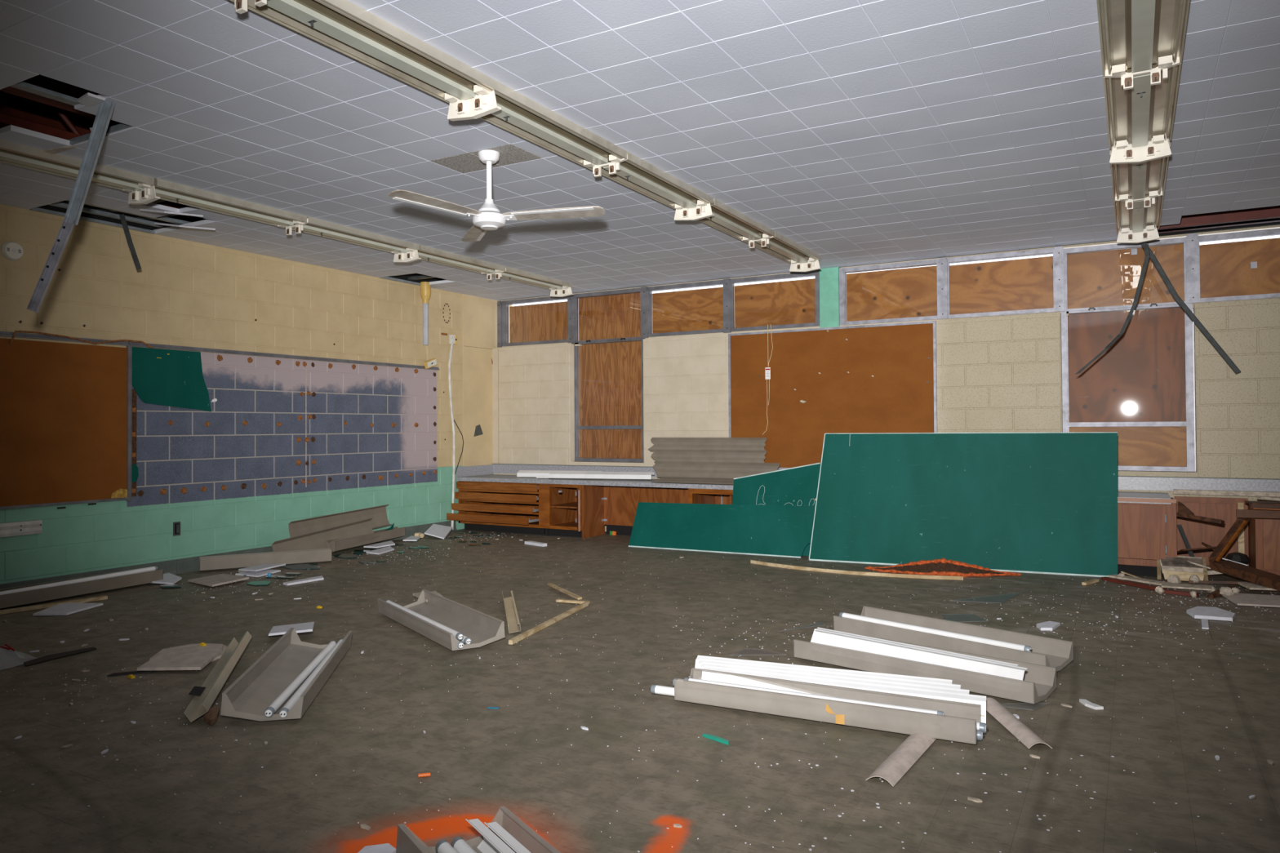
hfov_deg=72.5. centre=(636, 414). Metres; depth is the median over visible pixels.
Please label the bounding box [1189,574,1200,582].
lump
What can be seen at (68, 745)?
chip
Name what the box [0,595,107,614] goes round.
wooden stick
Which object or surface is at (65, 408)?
corkboard
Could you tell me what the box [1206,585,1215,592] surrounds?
lump
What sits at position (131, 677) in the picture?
bit
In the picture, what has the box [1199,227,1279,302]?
window
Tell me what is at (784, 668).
fixture cover
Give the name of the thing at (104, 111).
channel
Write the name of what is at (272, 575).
shard
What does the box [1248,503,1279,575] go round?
base cabinet
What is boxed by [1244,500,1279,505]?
board
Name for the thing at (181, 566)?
baseboard
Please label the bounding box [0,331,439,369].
rail
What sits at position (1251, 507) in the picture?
board
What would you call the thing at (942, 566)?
torn fibreboard
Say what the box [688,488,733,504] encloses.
base cabinet
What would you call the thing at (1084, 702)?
fragment
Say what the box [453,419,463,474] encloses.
loose wire
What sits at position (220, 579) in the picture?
fragment
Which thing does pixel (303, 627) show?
fragment
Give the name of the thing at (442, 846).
fluorescent tube
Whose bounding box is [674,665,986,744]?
light lens
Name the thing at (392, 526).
chalkboard remnant
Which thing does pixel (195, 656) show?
fragment
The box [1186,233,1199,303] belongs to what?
trim
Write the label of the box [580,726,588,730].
chip
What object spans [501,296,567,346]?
window
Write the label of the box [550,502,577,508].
shelf
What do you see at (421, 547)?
shard
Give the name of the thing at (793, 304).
window
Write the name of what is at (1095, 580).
board
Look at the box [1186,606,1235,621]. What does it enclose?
fragment
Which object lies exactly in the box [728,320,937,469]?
corkboard
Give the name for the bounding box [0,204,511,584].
wall
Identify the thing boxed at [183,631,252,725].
channel
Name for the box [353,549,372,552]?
shard
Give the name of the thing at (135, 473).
chalkboard remnant
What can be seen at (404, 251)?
ceiling light
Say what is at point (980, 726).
fluorescent tube
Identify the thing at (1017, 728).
strip
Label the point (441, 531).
fragment
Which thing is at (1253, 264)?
sticker
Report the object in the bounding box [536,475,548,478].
fixture cover
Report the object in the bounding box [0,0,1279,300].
ceiling
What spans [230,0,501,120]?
ceiling light
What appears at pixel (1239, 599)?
board
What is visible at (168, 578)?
fragment
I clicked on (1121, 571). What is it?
strip offcut
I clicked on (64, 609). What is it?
fragment
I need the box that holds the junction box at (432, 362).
[423,358,437,368]
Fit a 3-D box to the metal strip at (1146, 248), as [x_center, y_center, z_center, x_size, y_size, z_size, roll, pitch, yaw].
[3.825,-0.855,6.962,0.723,1.074,0.092,0,-1,-16]
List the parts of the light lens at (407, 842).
fixture cover, fixture cover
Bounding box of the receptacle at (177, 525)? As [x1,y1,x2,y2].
[176,524,178,533]
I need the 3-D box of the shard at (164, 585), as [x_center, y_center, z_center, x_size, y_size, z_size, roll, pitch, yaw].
[-3.545,1.310,6.649,0.196,0.014,0.148,-1,-1,30]
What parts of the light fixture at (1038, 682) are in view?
fixture cover, fixture cover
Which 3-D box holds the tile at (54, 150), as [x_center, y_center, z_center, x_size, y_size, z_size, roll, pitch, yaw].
[-3.318,-1.512,4.977,0.350,0.016,0.057,-1,-1,30]
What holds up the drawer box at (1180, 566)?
on the floor
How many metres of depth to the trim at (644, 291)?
9.92 m
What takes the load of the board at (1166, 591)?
on the floor
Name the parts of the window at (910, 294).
frame sill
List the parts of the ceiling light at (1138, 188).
plate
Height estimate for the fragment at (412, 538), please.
0.013 m
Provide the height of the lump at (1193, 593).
0.048 m
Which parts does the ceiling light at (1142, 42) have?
plate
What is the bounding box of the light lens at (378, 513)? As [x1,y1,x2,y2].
[288,504,404,552]
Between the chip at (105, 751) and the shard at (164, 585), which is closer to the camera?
the chip at (105, 751)
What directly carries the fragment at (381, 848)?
on the floor
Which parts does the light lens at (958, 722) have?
fixture cover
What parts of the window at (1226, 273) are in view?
frame sill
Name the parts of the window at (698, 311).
frame sill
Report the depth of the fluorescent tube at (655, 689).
3.82 m
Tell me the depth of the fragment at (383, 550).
8.49 m
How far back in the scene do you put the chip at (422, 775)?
3.00 m
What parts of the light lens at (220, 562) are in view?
light lens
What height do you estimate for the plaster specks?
0.002 m
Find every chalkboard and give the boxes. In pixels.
[628,502,815,558]
[732,462,820,555]
[808,431,1117,577]
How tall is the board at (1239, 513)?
0.060 m
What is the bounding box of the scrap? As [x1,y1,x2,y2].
[414,532,424,537]
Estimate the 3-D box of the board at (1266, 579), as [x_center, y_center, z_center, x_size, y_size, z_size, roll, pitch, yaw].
[4.461,1.166,6.144,0.160,0.145,0.880,0,-1,-9]
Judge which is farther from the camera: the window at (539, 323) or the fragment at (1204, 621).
the window at (539, 323)
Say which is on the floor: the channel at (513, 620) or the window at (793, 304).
the channel at (513, 620)
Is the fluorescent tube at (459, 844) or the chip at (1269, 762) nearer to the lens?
the fluorescent tube at (459, 844)
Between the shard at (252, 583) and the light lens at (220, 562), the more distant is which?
the light lens at (220, 562)
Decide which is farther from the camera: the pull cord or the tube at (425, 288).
the tube at (425, 288)
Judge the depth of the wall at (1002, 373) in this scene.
8.06 m
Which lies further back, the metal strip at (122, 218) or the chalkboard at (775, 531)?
the chalkboard at (775, 531)
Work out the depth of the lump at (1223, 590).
6.01 m
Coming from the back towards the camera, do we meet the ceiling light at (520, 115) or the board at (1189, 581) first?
the board at (1189, 581)
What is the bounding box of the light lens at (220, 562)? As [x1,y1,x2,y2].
[199,517,379,572]
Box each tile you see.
[43,145,75,154]
[76,92,105,106]
[139,208,203,217]
[154,222,215,230]
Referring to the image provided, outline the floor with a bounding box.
[0,528,1279,852]
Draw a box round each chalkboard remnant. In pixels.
[131,463,138,482]
[132,346,211,411]
[385,523,394,530]
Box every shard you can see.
[159,584,181,587]
[246,581,271,586]
[265,574,284,578]
[275,575,295,578]
[280,563,319,569]
[284,572,302,574]
[333,553,356,558]
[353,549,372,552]
[358,560,376,564]
[417,546,429,548]
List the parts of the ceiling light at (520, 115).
plate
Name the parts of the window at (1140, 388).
frame sill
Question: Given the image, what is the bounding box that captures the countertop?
[455,474,1171,504]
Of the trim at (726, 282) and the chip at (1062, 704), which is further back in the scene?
the trim at (726, 282)
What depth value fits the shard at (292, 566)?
7.54 m
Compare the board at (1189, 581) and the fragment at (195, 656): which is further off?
the board at (1189, 581)
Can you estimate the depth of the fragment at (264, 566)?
7.32 m
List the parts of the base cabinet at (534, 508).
drawer, drawer, drawer, drawer, rail, rail, rail, frame, cupboard door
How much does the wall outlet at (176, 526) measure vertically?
0.114 m
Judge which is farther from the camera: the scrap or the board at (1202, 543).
the scrap
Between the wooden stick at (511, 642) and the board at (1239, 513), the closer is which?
the wooden stick at (511, 642)
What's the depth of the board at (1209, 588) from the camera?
6.19 m
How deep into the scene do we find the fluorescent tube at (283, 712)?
3.85 m
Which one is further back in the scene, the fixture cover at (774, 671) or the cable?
the cable
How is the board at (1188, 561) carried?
on the board at (1210, 571)
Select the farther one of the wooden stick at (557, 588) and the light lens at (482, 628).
the wooden stick at (557, 588)
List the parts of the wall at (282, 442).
wall panel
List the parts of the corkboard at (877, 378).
trim, trim, trim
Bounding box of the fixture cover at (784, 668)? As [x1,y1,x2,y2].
[697,658,960,690]
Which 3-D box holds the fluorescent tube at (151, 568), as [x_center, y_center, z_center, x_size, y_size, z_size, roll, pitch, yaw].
[-4.021,1.204,6.310,0.038,0.047,1.196,-1,-1,26]
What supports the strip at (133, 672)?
on the floor
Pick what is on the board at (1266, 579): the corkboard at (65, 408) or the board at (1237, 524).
the board at (1237, 524)
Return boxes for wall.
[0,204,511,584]
[492,224,1279,567]
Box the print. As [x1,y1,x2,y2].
[4,644,15,651]
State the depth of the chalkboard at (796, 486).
8.23 m
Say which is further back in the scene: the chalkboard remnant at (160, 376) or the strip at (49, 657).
the chalkboard remnant at (160, 376)
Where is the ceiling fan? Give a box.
[388,149,605,241]
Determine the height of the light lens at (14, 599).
0.106 m
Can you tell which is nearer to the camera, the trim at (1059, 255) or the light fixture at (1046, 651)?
the light fixture at (1046, 651)
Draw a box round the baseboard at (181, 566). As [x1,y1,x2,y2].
[0,520,457,589]
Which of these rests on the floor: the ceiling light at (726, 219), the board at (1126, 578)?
the board at (1126, 578)
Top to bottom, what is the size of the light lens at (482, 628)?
0.120 m
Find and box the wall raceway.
[0,520,42,537]
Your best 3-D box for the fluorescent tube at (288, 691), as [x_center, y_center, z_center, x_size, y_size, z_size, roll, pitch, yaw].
[-1.557,1.220,4.108,0.038,0.041,1.177,0,-1,-7]
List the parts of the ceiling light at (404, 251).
plate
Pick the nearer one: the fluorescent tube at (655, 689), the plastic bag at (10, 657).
the fluorescent tube at (655, 689)
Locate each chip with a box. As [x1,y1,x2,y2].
[61,744,72,749]
[101,749,108,754]
[118,638,129,640]
[360,823,370,830]
[417,772,430,777]
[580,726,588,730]
[673,823,682,827]
[967,796,982,803]
[1029,754,1039,759]
[1061,703,1071,707]
[1214,755,1219,760]
[1248,795,1255,799]
[1266,760,1274,764]
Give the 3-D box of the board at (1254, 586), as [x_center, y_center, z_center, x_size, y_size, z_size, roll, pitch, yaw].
[4.591,1.209,6.098,0.594,0.019,0.220,-1,-1,17]
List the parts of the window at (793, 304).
frame sill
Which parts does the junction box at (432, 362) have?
plate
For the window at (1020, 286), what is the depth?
8.14 m
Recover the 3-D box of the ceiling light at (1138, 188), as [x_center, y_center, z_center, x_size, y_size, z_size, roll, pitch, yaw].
[3.474,-1.471,6.033,0.300,0.140,2.401,-1,-1,30]
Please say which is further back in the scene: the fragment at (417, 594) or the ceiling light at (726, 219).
the ceiling light at (726, 219)
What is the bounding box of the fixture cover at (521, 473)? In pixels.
[516,470,601,476]
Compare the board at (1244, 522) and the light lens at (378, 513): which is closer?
the board at (1244, 522)
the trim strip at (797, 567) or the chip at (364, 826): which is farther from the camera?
the trim strip at (797, 567)
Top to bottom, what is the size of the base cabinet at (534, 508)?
0.588 m
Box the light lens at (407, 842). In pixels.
[395,806,560,852]
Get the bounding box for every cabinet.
[446,480,606,537]
[582,484,688,538]
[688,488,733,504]
[1117,497,1194,577]
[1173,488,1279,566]
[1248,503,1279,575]
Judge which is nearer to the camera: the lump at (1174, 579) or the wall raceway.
the wall raceway
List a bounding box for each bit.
[127,674,134,679]
[199,642,206,646]
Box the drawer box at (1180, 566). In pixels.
[1156,555,1208,584]
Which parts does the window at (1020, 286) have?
frame sill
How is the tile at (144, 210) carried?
attached to the ceiling
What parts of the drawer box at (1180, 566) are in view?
panel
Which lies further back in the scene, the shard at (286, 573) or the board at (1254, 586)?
the shard at (286, 573)
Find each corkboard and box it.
[0,337,132,509]
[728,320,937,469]
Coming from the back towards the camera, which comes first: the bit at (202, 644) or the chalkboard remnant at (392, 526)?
the chalkboard remnant at (392, 526)
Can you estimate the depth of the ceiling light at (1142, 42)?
3.84 m
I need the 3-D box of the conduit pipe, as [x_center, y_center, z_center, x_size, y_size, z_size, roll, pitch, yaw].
[-2.148,0.205,10.222,0.048,2.276,0.150,-1,-1,30]
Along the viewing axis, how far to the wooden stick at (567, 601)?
5.94 m
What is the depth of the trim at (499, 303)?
10.96 m
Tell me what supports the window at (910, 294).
in the wall at (1002, 373)
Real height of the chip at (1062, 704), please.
0.006 m
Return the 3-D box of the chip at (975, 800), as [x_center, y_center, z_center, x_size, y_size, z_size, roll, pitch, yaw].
[1.080,1.230,2.785,0.047,0.006,0.018,-1,-1,34]
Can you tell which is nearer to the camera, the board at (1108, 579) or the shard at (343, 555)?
the board at (1108, 579)
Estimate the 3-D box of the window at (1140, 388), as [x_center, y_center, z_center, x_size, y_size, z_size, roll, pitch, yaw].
[4.264,-0.499,7.608,1.000,2.008,0.128,-1,-1,30]
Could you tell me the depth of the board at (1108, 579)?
6.49 m
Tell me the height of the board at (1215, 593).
0.058 m
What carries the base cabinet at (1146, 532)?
on the floor
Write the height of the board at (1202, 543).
0.097 m
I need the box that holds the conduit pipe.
[448,334,457,529]
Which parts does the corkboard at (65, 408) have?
trim, edge trim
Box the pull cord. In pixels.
[762,324,773,434]
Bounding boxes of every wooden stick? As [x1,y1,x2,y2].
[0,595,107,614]
[508,601,588,644]
[546,582,582,599]
[555,599,589,604]
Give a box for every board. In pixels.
[1081,578,1098,585]
[1101,577,1164,590]
[1107,574,1173,586]
[1161,582,1212,591]
[1163,589,1199,596]
[1176,512,1224,524]
[1177,546,1217,554]
[1187,560,1211,569]
[1188,580,1247,584]
[1201,542,1225,555]
[1206,568,1224,574]
[1207,585,1235,598]
[1208,517,1250,562]
[1208,560,1279,591]
[1215,520,1247,561]
[1222,557,1248,565]
[1222,593,1279,607]
[1235,509,1279,518]
[1238,582,1278,591]
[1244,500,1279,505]
[1250,506,1279,510]
[1256,495,1279,500]
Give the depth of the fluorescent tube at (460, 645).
4.65 m
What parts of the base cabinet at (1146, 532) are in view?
door, rail, splintered panel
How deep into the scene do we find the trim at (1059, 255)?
7.82 m
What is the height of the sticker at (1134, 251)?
0.052 m
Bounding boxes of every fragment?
[32,602,102,615]
[136,643,222,671]
[149,644,227,662]
[152,573,182,584]
[187,573,248,586]
[235,568,280,577]
[238,564,285,571]
[268,622,314,635]
[283,575,324,585]
[358,843,395,852]
[363,540,395,548]
[366,546,394,554]
[403,535,420,541]
[412,591,443,601]
[424,524,452,538]
[524,541,546,546]
[1036,621,1060,631]
[1079,698,1103,710]
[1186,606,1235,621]
[1200,618,1208,629]
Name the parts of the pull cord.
cord, cord, cord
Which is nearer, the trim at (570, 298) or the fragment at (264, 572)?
the fragment at (264, 572)
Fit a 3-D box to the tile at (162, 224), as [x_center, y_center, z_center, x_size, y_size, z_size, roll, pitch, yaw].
[-3.444,-1.437,6.663,0.307,0.102,0.293,-1,-1,30]
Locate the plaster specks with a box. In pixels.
[0,531,1279,852]
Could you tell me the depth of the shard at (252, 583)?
6.74 m
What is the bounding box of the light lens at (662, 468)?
[648,437,779,478]
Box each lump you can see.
[1117,573,1124,580]
[1155,586,1164,594]
[1167,574,1181,583]
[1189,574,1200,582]
[1189,591,1196,597]
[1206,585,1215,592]
[1219,586,1234,595]
[1231,586,1240,593]
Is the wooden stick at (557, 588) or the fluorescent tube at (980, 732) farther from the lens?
the wooden stick at (557, 588)
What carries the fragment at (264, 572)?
on the floor
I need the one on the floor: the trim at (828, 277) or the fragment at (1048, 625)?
the fragment at (1048, 625)
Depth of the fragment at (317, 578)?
6.82 m
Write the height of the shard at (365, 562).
0.012 m
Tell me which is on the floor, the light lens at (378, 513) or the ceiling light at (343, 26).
the light lens at (378, 513)
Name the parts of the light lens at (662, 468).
light lens, light lens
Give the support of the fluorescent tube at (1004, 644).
in the light fixture at (1046, 651)
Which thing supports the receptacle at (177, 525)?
attached to the wall outlet at (176, 526)
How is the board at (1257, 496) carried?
on the board at (1262, 503)
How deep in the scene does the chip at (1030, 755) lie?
3.14 m
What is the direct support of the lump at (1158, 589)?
on the floor
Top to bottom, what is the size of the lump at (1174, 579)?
0.081 m
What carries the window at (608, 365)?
in the wall at (1002, 373)
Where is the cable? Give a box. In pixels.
[8,330,153,348]
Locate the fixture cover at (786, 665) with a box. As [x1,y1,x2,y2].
[694,655,952,685]
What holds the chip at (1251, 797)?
on the floor
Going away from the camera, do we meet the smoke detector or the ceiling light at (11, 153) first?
the ceiling light at (11, 153)
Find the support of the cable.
attached to the rail
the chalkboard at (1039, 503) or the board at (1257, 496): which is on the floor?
the chalkboard at (1039, 503)
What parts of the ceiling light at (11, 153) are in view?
plate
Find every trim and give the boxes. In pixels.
[497,301,502,347]
[567,294,573,342]
[640,286,648,337]
[723,278,731,333]
[819,266,840,328]
[937,257,947,319]
[1053,246,1064,311]
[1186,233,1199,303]
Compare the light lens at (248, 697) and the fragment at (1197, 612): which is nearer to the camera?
the light lens at (248, 697)
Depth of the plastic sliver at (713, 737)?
3.33 m
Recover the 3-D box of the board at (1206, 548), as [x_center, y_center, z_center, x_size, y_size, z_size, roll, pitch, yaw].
[4.397,1.056,6.803,0.313,0.093,0.156,-1,-1,11]
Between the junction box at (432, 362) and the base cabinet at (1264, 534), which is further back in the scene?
the junction box at (432, 362)
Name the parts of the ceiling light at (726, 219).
plate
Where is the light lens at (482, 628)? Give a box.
[377,589,505,650]
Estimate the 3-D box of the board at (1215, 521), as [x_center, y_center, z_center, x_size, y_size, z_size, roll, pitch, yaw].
[4.255,0.786,6.610,0.052,0.072,0.364,0,-1,-27]
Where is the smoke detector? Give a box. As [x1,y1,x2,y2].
[1,241,23,260]
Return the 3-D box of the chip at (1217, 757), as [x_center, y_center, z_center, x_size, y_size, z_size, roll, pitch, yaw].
[2.080,1.230,3.123,0.015,0.006,0.042,-1,-1,37]
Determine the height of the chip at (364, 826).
0.006 m
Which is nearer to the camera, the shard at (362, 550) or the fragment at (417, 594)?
the fragment at (417, 594)
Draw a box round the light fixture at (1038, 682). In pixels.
[793,627,1056,704]
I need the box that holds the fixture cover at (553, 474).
[548,471,654,479]
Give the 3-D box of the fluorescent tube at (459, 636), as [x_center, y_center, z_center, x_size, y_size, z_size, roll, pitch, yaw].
[-1.274,1.202,5.152,0.038,0.041,1.176,0,-1,-35]
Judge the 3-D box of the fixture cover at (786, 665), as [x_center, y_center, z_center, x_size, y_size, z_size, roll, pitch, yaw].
[0.781,1.162,3.783,1.112,0.131,0.060,-1,-1,24]
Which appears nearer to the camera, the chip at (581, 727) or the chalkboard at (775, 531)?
the chip at (581, 727)
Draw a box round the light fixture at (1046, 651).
[833,605,1073,671]
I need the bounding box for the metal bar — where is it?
[1177,524,1194,556]
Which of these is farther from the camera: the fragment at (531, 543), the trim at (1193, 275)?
the fragment at (531, 543)
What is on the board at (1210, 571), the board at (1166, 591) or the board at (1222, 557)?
the board at (1222, 557)
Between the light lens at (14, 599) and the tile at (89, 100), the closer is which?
the tile at (89, 100)
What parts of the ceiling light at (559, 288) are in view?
plate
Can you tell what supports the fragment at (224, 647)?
on the floor
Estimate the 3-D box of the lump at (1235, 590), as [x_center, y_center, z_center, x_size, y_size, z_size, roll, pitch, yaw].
[4.197,1.238,6.108,0.053,0.057,0.052,0,-1,-28]
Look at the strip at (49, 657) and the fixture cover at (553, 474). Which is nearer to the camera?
the strip at (49, 657)
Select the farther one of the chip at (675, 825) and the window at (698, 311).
the window at (698, 311)
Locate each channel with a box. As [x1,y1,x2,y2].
[26,101,115,312]
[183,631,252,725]
[502,590,520,633]
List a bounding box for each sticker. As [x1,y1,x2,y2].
[1131,248,1137,254]
[1250,261,1257,268]
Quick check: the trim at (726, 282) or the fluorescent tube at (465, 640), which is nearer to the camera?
the fluorescent tube at (465, 640)
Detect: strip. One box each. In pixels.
[23,647,97,666]
[106,671,154,676]
[119,213,141,269]
[131,389,137,496]
[750,560,963,580]
[865,733,936,786]
[986,697,1052,749]
[1075,243,1150,374]
[1141,242,1240,373]
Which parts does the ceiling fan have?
fan blade, fan blade, motor, down rod, fan blade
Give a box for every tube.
[0,565,158,595]
[263,640,336,717]
[278,639,342,717]
[385,600,463,639]
[420,281,431,359]
[435,840,457,852]
[450,836,476,852]
[457,635,471,644]
[457,640,463,648]
[649,684,674,696]
[671,678,988,733]
[684,677,944,715]
[838,612,1032,652]
[977,729,984,740]
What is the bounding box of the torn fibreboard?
[865,558,1021,577]
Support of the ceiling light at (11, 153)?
attached to the ceiling
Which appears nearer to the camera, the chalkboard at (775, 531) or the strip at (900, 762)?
the strip at (900, 762)
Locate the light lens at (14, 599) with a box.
[0,567,163,608]
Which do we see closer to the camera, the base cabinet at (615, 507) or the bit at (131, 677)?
the bit at (131, 677)
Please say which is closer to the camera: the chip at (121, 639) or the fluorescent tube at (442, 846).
the fluorescent tube at (442, 846)
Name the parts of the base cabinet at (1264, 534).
door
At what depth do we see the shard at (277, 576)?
7.00 m
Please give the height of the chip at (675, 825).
0.006 m
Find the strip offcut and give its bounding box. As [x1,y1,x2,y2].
[1120,571,1140,577]
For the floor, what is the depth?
3.46 m
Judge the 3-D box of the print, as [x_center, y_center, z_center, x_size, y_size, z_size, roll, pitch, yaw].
[-3.309,1.232,4.606,0.088,0.031,0.015,-1,-1,30]
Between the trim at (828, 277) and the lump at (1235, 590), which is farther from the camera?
the trim at (828, 277)
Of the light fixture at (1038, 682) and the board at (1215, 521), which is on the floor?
the light fixture at (1038, 682)
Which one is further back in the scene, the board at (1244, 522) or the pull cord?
the pull cord
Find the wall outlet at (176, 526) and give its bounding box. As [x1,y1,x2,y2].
[173,521,180,536]
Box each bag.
[0,644,37,670]
[1225,551,1250,564]
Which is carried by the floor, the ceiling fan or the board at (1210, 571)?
the board at (1210, 571)
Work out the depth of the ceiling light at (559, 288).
8.67 m
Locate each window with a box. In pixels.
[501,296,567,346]
[571,287,644,462]
[647,280,723,337]
[730,270,819,331]
[839,258,937,325]
[946,247,1054,319]
[1060,236,1195,471]
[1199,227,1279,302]
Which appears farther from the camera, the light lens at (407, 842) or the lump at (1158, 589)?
the lump at (1158, 589)
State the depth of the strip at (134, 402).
6.97 m
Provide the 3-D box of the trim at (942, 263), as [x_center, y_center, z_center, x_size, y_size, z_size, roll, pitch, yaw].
[2.922,-1.202,8.322,0.090,0.581,0.032,-1,-1,30]
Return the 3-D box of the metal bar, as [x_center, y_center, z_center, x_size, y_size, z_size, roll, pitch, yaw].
[4.312,0.989,6.846,0.030,0.236,0.146,0,-1,-6]
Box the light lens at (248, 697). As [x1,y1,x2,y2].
[220,627,352,721]
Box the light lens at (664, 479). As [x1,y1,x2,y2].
[653,476,733,484]
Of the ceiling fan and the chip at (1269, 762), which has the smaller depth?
the chip at (1269, 762)
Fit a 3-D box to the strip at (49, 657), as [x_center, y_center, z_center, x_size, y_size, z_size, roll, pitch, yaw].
[-3.044,1.273,4.612,0.049,0.022,0.369,-1,-1,25]
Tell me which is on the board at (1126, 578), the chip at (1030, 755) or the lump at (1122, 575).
the lump at (1122, 575)
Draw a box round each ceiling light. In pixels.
[0,138,159,204]
[137,177,421,262]
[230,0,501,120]
[417,244,573,297]
[480,81,714,221]
[697,199,821,271]
[1096,0,1190,164]
[1109,138,1170,243]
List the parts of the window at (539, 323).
frame sill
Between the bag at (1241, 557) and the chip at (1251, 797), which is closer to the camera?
the chip at (1251, 797)
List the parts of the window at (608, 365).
frame sill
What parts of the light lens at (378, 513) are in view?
light lens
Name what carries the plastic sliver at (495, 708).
on the floor
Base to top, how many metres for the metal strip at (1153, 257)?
1.080 m
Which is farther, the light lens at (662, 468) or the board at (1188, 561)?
the light lens at (662, 468)
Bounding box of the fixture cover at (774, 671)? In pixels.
[699,662,969,694]
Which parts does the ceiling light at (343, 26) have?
plate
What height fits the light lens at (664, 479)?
0.044 m
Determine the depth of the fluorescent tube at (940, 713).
3.52 m
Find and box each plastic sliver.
[488,706,499,709]
[702,733,728,745]
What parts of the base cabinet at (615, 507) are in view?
panel, panel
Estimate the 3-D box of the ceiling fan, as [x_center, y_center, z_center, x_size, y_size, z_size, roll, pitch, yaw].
[-0.863,-1.308,4.974,1.215,0.445,1.162,-1,-1,30]

